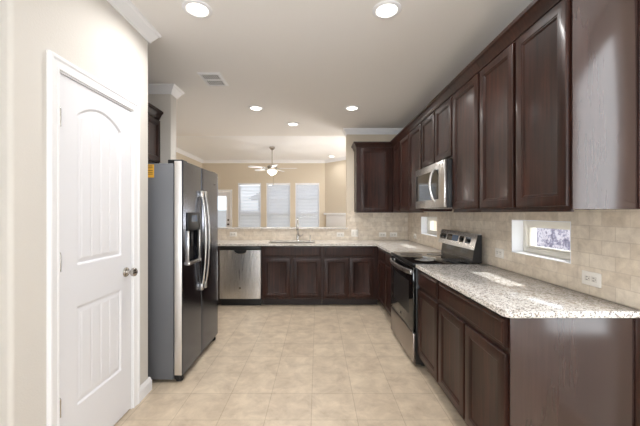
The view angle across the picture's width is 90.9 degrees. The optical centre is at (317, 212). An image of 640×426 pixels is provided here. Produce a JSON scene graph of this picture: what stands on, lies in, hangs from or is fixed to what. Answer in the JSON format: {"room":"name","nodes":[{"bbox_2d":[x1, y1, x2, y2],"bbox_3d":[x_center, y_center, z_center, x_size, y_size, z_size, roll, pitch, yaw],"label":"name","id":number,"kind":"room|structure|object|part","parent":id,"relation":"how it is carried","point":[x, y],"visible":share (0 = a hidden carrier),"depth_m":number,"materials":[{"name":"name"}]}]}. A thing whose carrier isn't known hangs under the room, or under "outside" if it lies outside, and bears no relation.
{"room":"kitchen","nodes":[
{"label":"kitchen","id":0,"kind":"room"},
{"bbox_2d":[0,0,147,425],"bbox_3d":[-2.697,-0.015,1.875,2.805,2.760,1.090,0,0,0],"label":"wall","id":1,"kind":"structure","parent":0,"point":[92,35],"depth_m":1.44,"materials":[{"name":"white paint"}]},
{"bbox_2d":[46,50,139,425],"bbox_3d":[-1.319,0.292,1.887,0.191,2.145,0.763,0,0,0],"label":"door","id":2,"kind":"structure","parent":1,"relation":"in","point":[93,129],"depth_m":1.81,"materials":[{"name":"white paint"}]},
{"bbox_3d":[-1.260,0.400,2.131,0.073,0.066,0.066,0,0,0],"label":"knob","id":3,"kind":"part","parent":2,"relation":"part of","materials":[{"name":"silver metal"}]},
{"bbox_2d":[140,377,151,401],"bbox_3d":[-1.605,1.312,2.353,0.651,0.105,0.166,0,0,0],"label":"baseboard","id":4,"kind":"structure","parent":1,"relation":"attached to","point":[146,386],"depth_m":2.35,"materials":[{"name":"white paint"}]},
{"bbox_2d":[107,0,184,98],"bbox_3d":[-2.615,-1.350,3.332,2.771,0.090,4.136,0,0,0],"label":"crown molding","id":5,"kind":"structure","parent":1,"relation":"attached to","point":[127,9],"depth_m":2.29,"materials":[{"name":"white paint"}]},
{"bbox_2d":[148,94,175,162],"bbox_3d":[-2.255,-0.015,3.530,1.290,2.760,0.140,0,0,0],"label":"wall","id":6,"kind":"structure","parent":0,"point":[166,103],"depth_m":3.46,"materials":[{"name":"white paint"}]},
{"bbox_2d":[176,152,201,167],"bbox_3d":[-3.425,-0.160,7.675,1.350,3.050,4.850,0,0,0],"label":"wall","id":7,"kind":"structure","parent":0,"point":[179,156],"depth_m":9.01,"materials":[{"name":"beige paint"}]},
{"bbox_2d":[176,136,345,159],"bbox_3d":[-0.975,-1.735,8.000,6.250,0.100,4.600,0,0,0],"label":"ceiling","id":8,"kind":"structure","parent":0,"point":[202,147],"depth_m":8.10,"materials":[{"name":"white paint"}]},
{"bbox_2d":[248,146,296,184],"bbox_3d":[-1.111,-1.192,8.044,1.192,0.984,1.235,0,0,0],"label":"ceiling fan","id":9,"kind":"object","parent":8,"relation":"hanging from","point":[271,169],"visible":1,"depth_m":7.97,"materials":[{"name":"white metal"}]},
{"bbox_3d":[-1.160,-1.034,8.050,0.260,0.129,0.260,0,0,0],"label":"lamp shade","id":10,"kind":"part","parent":9,"relation":"part of","materials":[{"name":"white glass"}]},
{"bbox_2d":[202,163,324,226],"bbox_3d":[-1.750,-0.160,10.170,4.700,3.050,0.140,0,0,0],"label":"wall","id":11,"kind":"structure","parent":0,"point":[230,175],"depth_m":10.10,"materials":[{"name":"beige paint"}]},
{"bbox_2d":[218,190,231,226],"bbox_3d":[-3.199,0.307,10.126,0.932,2.116,0.118,0,0,2],"label":"door","id":12,"kind":"structure","parent":11,"relation":"in","point":[228,193],"depth_m":10.12,"materials":[{"name":"white paint"}]},
{"bbox_2d":[238,183,260,226],"bbox_3d":[-2.179,-0.175,10.150,0.738,1.580,0.160,0,0,0],"label":"window","id":13,"kind":"structure","parent":11,"relation":"in","point":[238,183],"depth_m":10.10,"materials":[{"name":"white paint"}]},
{"bbox_2d":[239,183,259,226],"bbox_3d":[-2.179,-0.185,10.117,0.694,1.556,0.057,0,0,0],"label":"window blind","id":14,"kind":"object","parent":13,"relation":"attached to","point":[243,200],"visible":0.81,"depth_m":10.12,"materials":[{"name":"white paint"}]},
{"bbox_2d":[176,147,345,162],"bbox_3d":[-0.845,-1.640,7.750,5.690,0.090,4.700,0,0,0],"label":"crown molding","id":15,"kind":"structure","parent":11,"relation":"attached to","point":[178,150],"depth_m":10.04,"materials":[{"name":"white paint"}]},
{"bbox_2d":[266,183,289,226],"bbox_3d":[-1.255,-0.175,10.150,0.766,1.580,0.160,0,0,0],"label":"window","id":16,"kind":"structure","parent":11,"relation":"in","point":[266,183],"depth_m":10.10,"materials":[{"name":"white paint"}]},
{"bbox_2d":[267,183,289,226],"bbox_3d":[-1.255,-0.185,10.117,0.722,1.556,0.057,0,0,0],"label":"window blind","id":17,"kind":"object","parent":16,"relation":"attached to","point":[271,200],"visible":0.79,"depth_m":10.12,"materials":[{"name":"white paint"}]},
{"bbox_2d":[295,183,318,226],"bbox_3d":[-0.325,-0.175,10.150,0.772,1.580,0.160,0,0,0],"label":"window","id":18,"kind":"structure","parent":11,"relation":"in","point":[295,183],"depth_m":10.10,"materials":[{"name":"white paint"}]},
{"bbox_2d":[296,183,318,226],"bbox_3d":[-0.325,-0.185,10.117,0.728,1.556,0.057,0,0,0],"label":"window blind","id":19,"kind":"object","parent":18,"relation":"attached to","point":[300,200],"visible":0.8,"depth_m":10.12,"materials":[{"name":"white paint"}]},
{"bbox_2d":[114,299,466,425],"bbox_3d":[-0.975,1.415,3.250,6.250,0.100,14.100,0,0,0],"label":"floor","id":20,"kind":"structure","parent":0,"point":[265,365],"depth_m":2.57,"materials":[{"name":"beige tile"}]},
{"bbox_2d":[148,160,217,380],"bbox_3d":[-1.458,0.465,2.982,0.881,1.800,0.911,0,0,0],"label":"refrigerator","id":21,"kind":"object","parent":20,"relation":"on","point":[182,195],"visible":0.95,"depth_m":2.53,"materials":[{"name":"grey metal"}]},
{"bbox_3d":[-1.115,0.443,2.738,0.070,1.725,0.416,0,0,0],"label":"freezer door","id":22,"kind":"part","parent":21,"relation":"part of","materials":[{"name":"grey metal"}]},
{"bbox_3d":[-1.079,0.072,2.740,0.018,0.155,0.260,0,0,0],"label":"dispenser panel","id":23,"kind":"part","parent":21,"relation":"part of","materials":[{"name":"black plastic"}]},
{"bbox_3d":[-1.052,0.253,2.905,0.069,0.915,0.036,0,0,0],"label":"handle","id":24,"kind":"part","parent":21,"relation":"part of","materials":[{"name":"silver metal"}]},
{"bbox_3d":[-1.052,0.253,2.992,0.069,0.915,0.036,0,0,0],"label":"handle","id":25,"kind":"part","parent":21,"relation":"part of","materials":[{"name":"silver metal"}]},
{"bbox_3d":[-1.115,0.443,3.196,0.070,1.725,0.485,0,0,0],"label":"fridge door","id":26,"kind":"part","parent":21,"relation":"part of","materials":[{"name":"grey metal"}]},
{"bbox_2d":[218,246,220,304],"bbox_3d":[-1.877,0.923,4.910,0.885,0.884,0.636,0,0,0],"label":"base cabinet","id":27,"kind":"object","parent":20,"relation":"on","point":[219,299],"visible":0.05,"depth_m":4.61,"materials":[{"name":"brown wood"}]},
{"bbox_2d":[220,246,261,304],"bbox_3d":[-1.129,0.926,4.886,0.597,0.878,0.613,0,0,0],"label":"dishwasher","id":28,"kind":"object","parent":20,"relation":"on","point":[240,266],"visible":0.98,"depth_m":4.59,"materials":[{"name":"silver metal"}]},
{"bbox_2d":[261,246,321,304],"bbox_3d":[-0.379,0.923,4.910,0.887,0.884,0.636,0,0,0],"label":"base cabinet","id":29,"kind":"object","parent":20,"relation":"on","point":[290,275],"visible":0.96,"depth_m":4.60,"materials":[{"name":"brown wood"}]},
{"bbox_3d":[-0.596,0.948,4.602,0.392,0.575,0.020,0,0,0],"label":"door","id":30,"kind":"part","parent":29,"relation":"part of","materials":[{"name":"brown wood"}]},
{"bbox_3d":[-0.154,0.948,4.602,0.392,0.575,0.020,0,0,0],"label":"door","id":31,"kind":"part","parent":29,"relation":"part of","materials":[{"name":"brown wood"}]},
{"bbox_2d":[322,246,377,304],"bbox_3d":[0.478,0.923,4.910,0.823,0.884,0.636,0,0,0],"label":"base cabinet","id":32,"kind":"object","parent":20,"relation":"on","point":[349,273],"visible":0.93,"depth_m":4.60,"materials":[{"name":"brown wood"}]},
{"bbox_3d":[0.277,0.948,4.602,0.350,0.575,0.020,0,0,0],"label":"door","id":33,"kind":"part","parent":32,"relation":"part of","materials":[{"name":"brown wood"}]},
{"bbox_3d":[0.462,0.565,4.602,0.720,0.131,0.020,0,0,0],"label":"drawer","id":34,"kind":"part","parent":32,"relation":"part of","materials":[{"name":"brown wood"}]},
{"bbox_3d":[0.647,0.948,4.602,0.350,0.575,0.020,0,0,0],"label":"door","id":35,"kind":"part","parent":32,"relation":"part of","materials":[{"name":"brown wood"}]},
{"bbox_2d":[378,247,391,316],"bbox_3d":[1.185,0.923,4.416,0.627,0.884,1.618,0,0,0],"label":"base cabinet","id":36,"kind":"object","parent":20,"relation":"on","point":[384,265],"visible":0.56,"depth_m":4.10,"materials":[{"name":"brown wood"}]},
{"bbox_2d":[218,240,440,253],"bbox_3d":[-0.621,0.465,4.416,4.238,0.030,1.624,0,0,0],"label":"countertop","id":37,"kind":"structure","parent":36,"relation":"on","point":[390,246],"depth_m":4.58,"materials":[{"name":"beige stone"}]},
{"bbox_2d":[270,242,314,242],"bbox_3d":[-0.385,0.562,4.860,0.706,0.205,0.376,0,0,0],"label":"sink","id":38,"kind":"object","parent":37,"relation":"in","point":[270,242],"visible":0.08,"depth_m":4.91,"materials":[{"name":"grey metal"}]},
{"bbox_2d":[296,218,301,240],"bbox_3d":[-0.288,0.262,5.042,0.115,0.376,0.213,0,0,0],"label":"kitchen faucet","id":39,"kind":"object","parent":37,"relation":"on","point":[297,225],"visible":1,"depth_m":5.10,"materials":[{"name":"grey metal"}]},
{"bbox_3d":[0.882,0.565,4.305,0.020,0.131,0.440,0,0,0],"label":"drawer","id":40,"kind":"part","parent":36,"relation":"part of","materials":[{"name":"brown wood"}]},
{"bbox_3d":[0.882,0.948,4.305,0.020,0.575,0.440,0,0,0],"label":"door","id":41,"kind":"part","parent":36,"relation":"part of","materials":[{"name":"brown wood"}]},
{"bbox_3d":[0.882,0.565,3.842,0.020,0.131,0.445,0,0,0],"label":"drawer","id":42,"kind":"part","parent":36,"relation":"part of","materials":[{"name":"brown wood"}]},
{"bbox_3d":[0.882,0.948,3.842,0.020,0.575,0.445,0,0,0],"label":"door","id":43,"kind":"part","parent":36,"relation":"part of","materials":[{"name":"brown wood"}]},
{"bbox_2d":[418,270,439,385],"bbox_3d":[1.185,0.923,2.525,0.627,0.884,0.464,0,0,0],"label":"base cabinet","id":44,"kind":"object","parent":20,"relation":"on","point":[428,291],"visible":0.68,"depth_m":2.50,"materials":[{"name":"brown wood"}]},
{"bbox_3d":[0.882,0.565,2.525,0.020,0.131,0.440,0,0,0],"label":"drawer","id":45,"kind":"part","parent":44,"relation":"part of","materials":[{"name":"brown wood"}]},
{"bbox_2d":[390,229,481,365],"bbox_3d":[1.131,0.776,3.184,0.699,1.178,0.832,0,0,0],"label":"range","id":46,"kind":"object","parent":20,"relation":"on","point":[458,247],"visible":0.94,"depth_m":3.01,"materials":[{"name":"silver metal"}]},
{"bbox_3d":[0.812,0.527,3.184,0.060,0.044,0.780,0,0,0],"label":"handle","id":47,"kind":"part","parent":46,"relation":"part of","materials":[{"name":"silver metal"}]},
{"bbox_3d":[0.842,0.456,3.184,0.004,0.029,0.832,0,0,0],"label":"trim","id":48,"kind":"part","parent":46,"relation":"part of","materials":[{"name":"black metal"}]},
{"bbox_3d":[0.853,1.190,3.184,0.025,0.260,0.826,0,0,0],"label":"storage drawer","id":49,"kind":"part","parent":46,"relation":"part of","materials":[{"name":"silver metal"}]},
{"bbox_3d":[0.853,0.762,3.184,0.025,0.575,0.826,0,0,0],"label":"oven door","id":50,"kind":"part","parent":46,"relation":"part of","materials":[{"name":"black glass"}]},
{"bbox_2d":[393,252,478,265],"bbox_3d":[1.135,0.453,3.184,0.582,0.021,0.832,0,0,0],"label":"cooktop","id":51,"kind":"object","parent":46,"relation":"in","point":[408,258],"depth_m":3.07,"materials":[{"name":"grey glass"}]},
{"bbox_3d":[1.416,0.259,3.190,0.070,0.143,0.820,0,0,0],"label":"control panel","id":52,"kind":"part","parent":46,"relation":"part of","materials":[{"name":"silver metal"}]},
{"bbox_2d":[438,282,639,425],"bbox_3d":[1.185,0.923,1.869,0.627,0.884,0.843,0,0,0],"label":"base cabinet","id":53,"kind":"object","parent":20,"relation":"on","point":[494,369],"visible":0.87,"depth_m":1.46,"materials":[{"name":"brown wood"}]},
{"bbox_3d":[0.882,0.948,2.081,0.020,0.575,0.390,0,0,0],"label":"door","id":54,"kind":"part","parent":53,"relation":"part of","materials":[{"name":"brown wood"}]},
{"bbox_3d":[0.882,0.565,1.875,0.020,0.131,0.802,0,0,0],"label":"drawer","id":55,"kind":"part","parent":53,"relation":"part of","materials":[{"name":"brown wood"}]},
{"bbox_3d":[0.882,0.948,1.670,0.020,0.575,0.392,0,0,0],"label":"door","id":56,"kind":"part","parent":53,"relation":"part of","materials":[{"name":"brown wood"}]},
{"bbox_2d":[416,264,639,317],"bbox_3d":[1.179,0.465,2.099,0.638,0.030,1.324,0,0,0],"label":"countertop","id":57,"kind":"structure","parent":53,"relation":"on","point":[509,294],"depth_m":1.74,"materials":[{"name":"beige stone"}]},
{"bbox_3d":[1.196,0.923,1.458,0.607,0.884,0.007,0,0,0],"label":"panel","id":58,"kind":"part","parent":53,"relation":"part of","materials":[{"name":"brown wood"}]},
{"bbox_2d":[130,0,532,135],"bbox_3d":[-0.975,-1.590,0.950,6.250,0.390,9.500,0,0,0],"label":"ceiling","id":59,"kind":"structure","parent":0,"point":[303,62],"depth_m":2.81,"materials":[{"name":"white paint"}]},
{"bbox_2d":[182,0,211,17],"bbox_3d":[-0.820,-1.389,2.150,0.196,0.011,0.196,0,0,0],"label":"recessed light","id":60,"kind":"object","parent":59,"relation":"in","point":[195,8],"visible":1,"depth_m":2.14,"materials":[{"name":"white paint"}]},
{"bbox_2d":[196,72,228,85],"bbox_3d":[-1.085,-1.389,3.285,0.232,0.011,0.322,0,0,0],"label":"ceiling vent","id":61,"kind":"object","parent":59,"relation":"in","point":[210,78],"visible":1,"depth_m":3.26,"materials":[{"name":"white metal"}]},
{"bbox_2d":[248,105,262,110],"bbox_3d":[-0.817,-1.389,4.180,0.196,0.011,0.196,0,0,0],"label":"recessed light","id":62,"kind":"object","parent":59,"relation":"in","point":[254,107],"visible":1,"depth_m":4.17,"materials":[{"name":"white paint"}]},
{"bbox_2d":[287,122,298,125],"bbox_3d":[-0.384,-1.389,4.930,0.196,0.011,0.196,0,0,0],"label":"recessed light","id":63,"kind":"object","parent":59,"relation":"in","point":[289,123],"visible":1,"depth_m":4.93,"materials":[{"name":"white paint"}]},
{"bbox_2d":[345,105,358,110],"bbox_3d":[0.458,-1.389,4.180,0.196,0.011,0.196,0,0,0],"label":"recessed light","id":64,"kind":"object","parent":59,"relation":"in","point":[352,107],"visible":1,"depth_m":4.17,"materials":[{"name":"white paint"}]},
{"bbox_2d":[372,0,401,18],"bbox_3d":[0.475,-1.389,2.160,0.196,0.011,0.196,0,0,0],"label":"recessed light","id":65,"kind":"object","parent":59,"relation":"in","point":[387,9],"visible":1,"depth_m":2.15,"materials":[{"name":"white paint"}]},
{"bbox_2d":[325,160,345,226],"bbox_3d":[1.672,-0.160,7.982,1.197,3.050,5.164,0,0,-21],"label":"wall","id":66,"kind":"structure","parent":0,"point":[335,172],"depth_m":9.78,"materials":[{"name":"beige paint"}]},
{"bbox_2d":[324,213,345,226],"bbox_3d":[0.668,0.682,9.570,1.220,1.365,0.135,0,0,45],"label":"fireplace mantel","id":67,"kind":"object","parent":66,"relation":"attached to","point":[332,219],"visible":0.27,"depth_m":9.65,"materials":[{"name":"white paint"}]},
{"bbox_2d":[324,213,345,214],"bbox_3d":[0.668,0.033,9.570,0.135,0.065,1.220,0,0,-45],"label":"mantel shelf","id":68,"kind":"object","parent":67,"relation":"attached to","point":[324,213],"depth_m":9.61,"materials":[{"name":"white paint"}]},
{"bbox_2d":[346,135,436,230],"bbox_3d":[1.319,-0.015,5.319,1.663,2.760,0.162,0,0,0],"label":"wall","id":69,"kind":"structure","parent":0,"point":[350,139],"depth_m":5.24,"materials":[{"name":"beige paint"}]},
{"bbox_2d":[218,211,407,239],"bbox_3d":[-0.625,0.207,5.234,4.250,0.484,0.008,0,0,0],"label":"wall tile","id":70,"kind":"structure","parent":69,"relation":"attached to","point":[368,225],"depth_m":5.23,"materials":[{"name":"tile"}]},
{"bbox_2d":[230,232,236,236],"bbox_3d":[-1.398,0.352,5.225,0.120,0.076,0.008,0,0,0],"label":"wall outlet","id":71,"kind":"object","parent":70,"relation":"attached to","point":[232,234],"visible":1,"depth_m":5.22,"materials":[{"name":"white plastic"}]},
{"bbox_2d":[337,232,343,236],"bbox_3d":[0.379,0.360,5.225,0.120,0.076,0.008,0,0,0],"label":"wall outlet","id":72,"kind":"object","parent":70,"relation":"attached to","point":[339,234],"visible":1,"depth_m":5.22,"materials":[{"name":"white plastic"}]},
{"bbox_2d":[351,230,357,236],"bbox_3d":[0.618,0.335,5.225,0.116,0.120,0.010,0,0,0],"label":"light switch","id":73,"kind":"object","parent":70,"relation":"attached to","point":[354,233],"visible":1,"depth_m":5.22,"materials":[{"name":"white plastic"}]},
{"bbox_2d":[379,232,385,236],"bbox_3d":[1.079,0.360,5.225,0.120,0.076,0.008,0,0,0],"label":"wall outlet","id":74,"kind":"object","parent":70,"relation":"attached to","point":[381,234],"visible":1,"depth_m":5.22,"materials":[{"name":"white plastic"}]},
{"bbox_2d":[390,232,396,236],"bbox_3d":[1.262,0.360,5.225,0.120,0.076,0.008,0,0,0],"label":"wall outlet","id":75,"kind":"object","parent":70,"relation":"attached to","point":[392,234],"visible":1,"depth_m":5.22,"materials":[{"name":"white plastic"}]},
{"bbox_2d":[351,142,392,212],"bbox_3d":[1.026,-0.555,5.051,0.933,1.099,0.357,0,0,0],"label":"upper cabinet","id":76,"kind":"object","parent":69,"relation":"attached to","point":[373,161],"visible":0.78,"depth_m":4.91,"materials":[{"name":"brown wood"}]},
{"bbox_3d":[0.864,-1.062,5.051,0.609,0.085,0.357,0,0,0],"label":"cabinet crown","id":77,"kind":"part","parent":76,"relation":"part of","materials":[{"name":"brown wood"}]},
{"bbox_3d":[1.050,-0.012,4.924,0.885,0.012,0.016,0,0,0],"label":"light rail","id":78,"kind":"part","parent":76,"relation":"part of","materials":[{"name":"brown wood"}]},
{"bbox_3d":[0.894,-0.519,4.910,0.435,0.972,0.020,0,0,0],"label":"door","id":79,"kind":"part","parent":76,"relation":"part of","materials":[{"name":"brown wood"}]},
{"bbox_2d":[342,128,402,136],"bbox_3d":[0.965,-1.350,3.400,1.087,0.090,4.000,0,0,0],"label":"crown molding","id":80,"kind":"structure","parent":69,"relation":"attached to","point":[346,131],"depth_m":5.21,"materials":[{"name":"white paint"}]},
{"bbox_2d":[412,209,639,309],"bbox_3d":[1.589,-0.015,3.385,0.162,2.760,4.030,0,0,0],"label":"wall","id":81,"kind":"structure","parent":0,"point":[452,209],"depth_m":2.01,"materials":[{"name":"beige paint"}]},
{"bbox_2d":[390,135,400,212],"bbox_3d":[1.310,-0.555,4.646,0.376,1.099,0.449,0,0,0],"label":"upper cabinet","id":82,"kind":"object","parent":81,"relation":"attached to","point":[395,142],"visible":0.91,"depth_m":4.63,"materials":[{"name":"brown wood"}]},
{"bbox_3d":[1.146,-1.062,4.646,0.048,0.085,0.449,0,0,0],"label":"cabinet crown","id":83,"kind":"part","parent":82,"relation":"part of","materials":[{"name":"brown wood"}]},
{"bbox_3d":[1.160,-0.519,4.621,0.020,0.972,0.300,0,0,0],"label":"door","id":84,"kind":"part","parent":82,"relation":"part of","materials":[{"name":"brown wood"}]},
{"bbox_2d":[397,114,451,212],"bbox_3d":[1.310,-0.555,3.962,0.376,1.099,0.916,0,0,0],"label":"upper cabinet","id":85,"kind":"object","parent":81,"relation":"attached to","point":[410,136],"visible":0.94,"depth_m":3.90,"materials":[{"name":"brown wood"}]},
{"bbox_3d":[1.160,-0.519,4.190,0.020,0.972,0.436,0,0,0],"label":"door","id":86,"kind":"part","parent":85,"relation":"part of","materials":[{"name":"brown wood"}]},
{"bbox_3d":[1.146,-1.062,3.962,0.048,0.085,0.916,0,0,0],"label":"cabinet crown","id":87,"kind":"part","parent":85,"relation":"part of","materials":[{"name":"brown wood"}]},
{"bbox_3d":[1.160,-0.519,3.736,0.020,0.972,0.432,0,0,0],"label":"door","id":88,"kind":"part","parent":85,"relation":"part of","materials":[{"name":"brown wood"}]},
{"bbox_2d":[421,216,436,236],"bbox_3d":[1.583,0.176,4.258,0.165,0.252,0.605,0,0,0],"label":"window","id":89,"kind":"structure","parent":81,"relation":"in","point":[426,222],"depth_m":4.52,"materials":[{"name":"white paint"}]},
{"bbox_3d":[1.625,0.176,4.258,0.080,0.240,0.593,0,0,0],"label":"frame","id":90,"kind":"part","parent":89,"relation":"part of","materials":[{"name":"white plastic"}]},
{"bbox_3d":[1.615,0.176,4.258,0.030,0.168,0.521,0,0,0],"label":"sash","id":91,"kind":"part","parent":89,"relation":"part of","materials":[{"name":"white plastic"}]},
{"bbox_2d":[419,85,453,167],"bbox_3d":[1.310,-0.792,3.103,0.376,0.625,0.798,0,0,0],"label":"upper cabinet","id":92,"kind":"object","parent":81,"relation":"attached to","point":[436,117],"visible":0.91,"depth_m":3.02,"materials":[{"name":"brown wood"}]},
{"bbox_3d":[1.160,-0.750,3.300,0.020,0.510,0.375,0,0,0],"label":"door","id":93,"kind":"part","parent":92,"relation":"part of","materials":[{"name":"brown wood"}]},
{"bbox_2d":[416,159,451,208],"bbox_3d":[1.263,-0.255,3.103,0.475,0.421,0.796,0,0,0],"label":"microwave","id":94,"kind":"object","parent":92,"relation":"attached to","point":[434,181],"visible":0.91,"depth_m":2.90,"materials":[{"name":"silver metal"}]},
{"bbox_3d":[1.060,-0.260,2.906,0.069,0.325,0.025,0,0,0],"label":"handle","id":95,"kind":"part","parent":94,"relation":"part of","materials":[{"name":"silver metal"}]},
{"bbox_3d":[1.146,-1.062,3.103,0.048,0.085,0.798,0,0,0],"label":"cabinet crown","id":96,"kind":"part","parent":92,"relation":"part of","materials":[{"name":"brown wood"}]},
{"bbox_3d":[1.160,-0.750,2.905,0.020,0.510,0.375,0,0,0],"label":"door","id":97,"kind":"part","parent":92,"relation":"part of","materials":[{"name":"brown wood"}]},
{"bbox_2d":[448,58,480,211],"bbox_3d":[1.310,-0.555,2.477,0.376,1.099,0.450,0,0,0],"label":"upper cabinet","id":98,"kind":"object","parent":81,"relation":"attached to","point":[465,87],"visible":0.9,"depth_m":2.46,"materials":[{"name":"brown wood"}]},
{"bbox_3d":[1.146,-1.062,2.477,0.048,0.085,0.450,0,0,0],"label":"cabinet crown","id":99,"kind":"part","parent":98,"relation":"part of","materials":[{"name":"brown wood"}]},
{"bbox_2d":[408,209,639,308],"bbox_3d":[1.504,0.207,3.300,0.008,0.484,3.860,0,0,0],"label":"wall tile","id":100,"kind":"structure","parent":81,"relation":"attached to","point":[606,243],"depth_m":1.82,"materials":[{"name":"tile"}]},
{"bbox_2d":[495,248,503,258],"bbox_3d":[1.495,0.330,2.592,0.008,0.076,0.120,0,0,0],"label":"wall outlet","id":101,"kind":"object","parent":100,"relation":"attached to","point":[499,253],"visible":1,"depth_m":2.58,"materials":[{"name":"white plastic"}]},
{"bbox_2d":[582,270,600,287],"bbox_3d":[1.495,0.360,1.722,0.008,0.076,0.120,0,0,0],"label":"wall outlet","id":102,"kind":"object","parent":100,"relation":"attached to","point":[588,278],"visible":1,"depth_m":1.72,"materials":[{"name":"white plastic"}]},
{"bbox_2d":[591,276,596,282],"bbox_3d":[1.493,0.360,1.701,0.003,0.030,0.034,0,0,0],"label":"receptacle","id":103,"kind":"object","parent":102,"relation":"attached to","point":[593,278],"depth_m":1.70,"materials":[{"name":"grey plastic"}]},
{"bbox_2d":[512,220,570,263],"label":"window","id":104,"kind":"structure","parent":81,"relation":"in","point":[523,231],"depth_m":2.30,"materials":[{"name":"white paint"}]},
{"bbox_3d":[1.615,0.176,2.150,0.030,0.168,0.487,0,0,0],"label":"sash","id":105,"kind":"part","parent":104,"relation":"part of","materials":[{"name":"white plastic"}]},
{"bbox_2d":[475,0,639,211],"bbox_3d":[1.310,-0.555,1.823,0.376,1.099,0.854,0,0,0],"label":"upper cabinet","id":106,"kind":"object","parent":81,"relation":"attached to","point":[560,84],"visible":1,"depth_m":1.48,"materials":[{"name":"brown wood"}]},
{"bbox_3d":[1.160,-0.519,2.048,0.020,0.972,0.380,0,0,0],"label":"door","id":107,"kind":"part","parent":106,"relation":"part of","materials":[{"name":"brown wood"}]},
{"bbox_3d":[1.310,-1.062,1.823,0.376,0.085,0.854,0,0,0],"label":"cabinet crown","id":108,"kind":"part","parent":106,"relation":"part of","materials":[{"name":"brown wood"}]},
{"bbox_3d":[1.174,-0.012,1.850,0.016,0.012,0.800,0,0,0],"label":"light rail","id":109,"kind":"part","parent":106,"relation":"part of","materials":[{"name":"brown wood"}]},
{"bbox_3d":[1.160,-0.519,1.644,0.020,0.972,0.372,0,0,0],"label":"door","id":110,"kind":"part","parent":106,"relation":"part of","materials":[{"name":"brown wood"}]},
{"bbox_3d":[1.334,-0.526,1.447,0.328,1.017,0.006,0,0,0],"label":"panel","id":111,"kind":"part","parent":106,"relation":"part of","materials":[{"name":"brown wood"}]},
{"bbox_3d":[-1.206,0.815,5.319,3.387,1.100,0.162,0,0,0],"label":"wall","id":112,"kind":"structure","parent":0,"visible":0},
{"bbox_2d":[218,227,347,228],"bbox_3d":[-1.120,0.253,5.315,3.240,0.024,0.250,0,0,0],"label":"granite bar ledge","id":113,"kind":"object","parent":112,"relation":"on","point":[218,227],"visible":0.53,"depth_m":5.19,"materials":[{"name":"beige stone"}]},
{"bbox_3d":[-2.100,-0.015,2.940,0.100,2.760,1.040,0,0,0],"label":"wall niche","id":114,"kind":"object","parent":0,"visible":0},
{"bbox_2d":[148,102,163,162],"bbox_3d":[-1.866,-0.820,2.941,0.358,0.570,1.022,0,0,0],"label":"upper cabinet","id":115,"kind":"object","parent":114,"relation":"attached to","point":[154,114],"visible":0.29,"depth_m":3.32,"materials":[{"name":"brown wood"}]},
{"bbox_3d":[-1.725,-0.777,3.195,0.020,0.455,0.490,0,0,0],"label":"door","id":116,"kind":"part","parent":115,"relation":"part of","materials":[{"name":"brown wood"}]},
{"bbox_3d":[-1.711,-1.062,2.941,0.048,0.085,1.022,0,0,0],"label":"cabinet crown","id":117,"kind":"part","parent":115,"relation":"part of","materials":[{"name":"brown wood"}]},
{"label":"outside","id":118,"kind":"structure","parent":0,"visible":0},
{"bbox_3d":[0.000,1.590,8.000,28.000,0.150,44.000,0,0,0],"label":"ground","id":119,"kind":"structure","parent":118,"visible":0},
{"bbox_2d":[218,210,317,225],"bbox_3d":[-1.000,0.690,15.050,22.000,1.650,0.100,0,0,0],"label":"fence","id":120,"kind":"object","parent":119,"relation":"on","point":[219,211],"depth_m":15.00,"materials":[{"name":"grey"}]},
{"bbox_2d":[253,185,317,205],"bbox_3d":[-1.300,-0.160,21.400,5.800,3.350,5.200,0,0,0],"label":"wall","id":121,"kind":"structure","parent":119,"relation":"on","point":[271,185],"depth_m":18.80,"materials":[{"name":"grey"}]}
]}

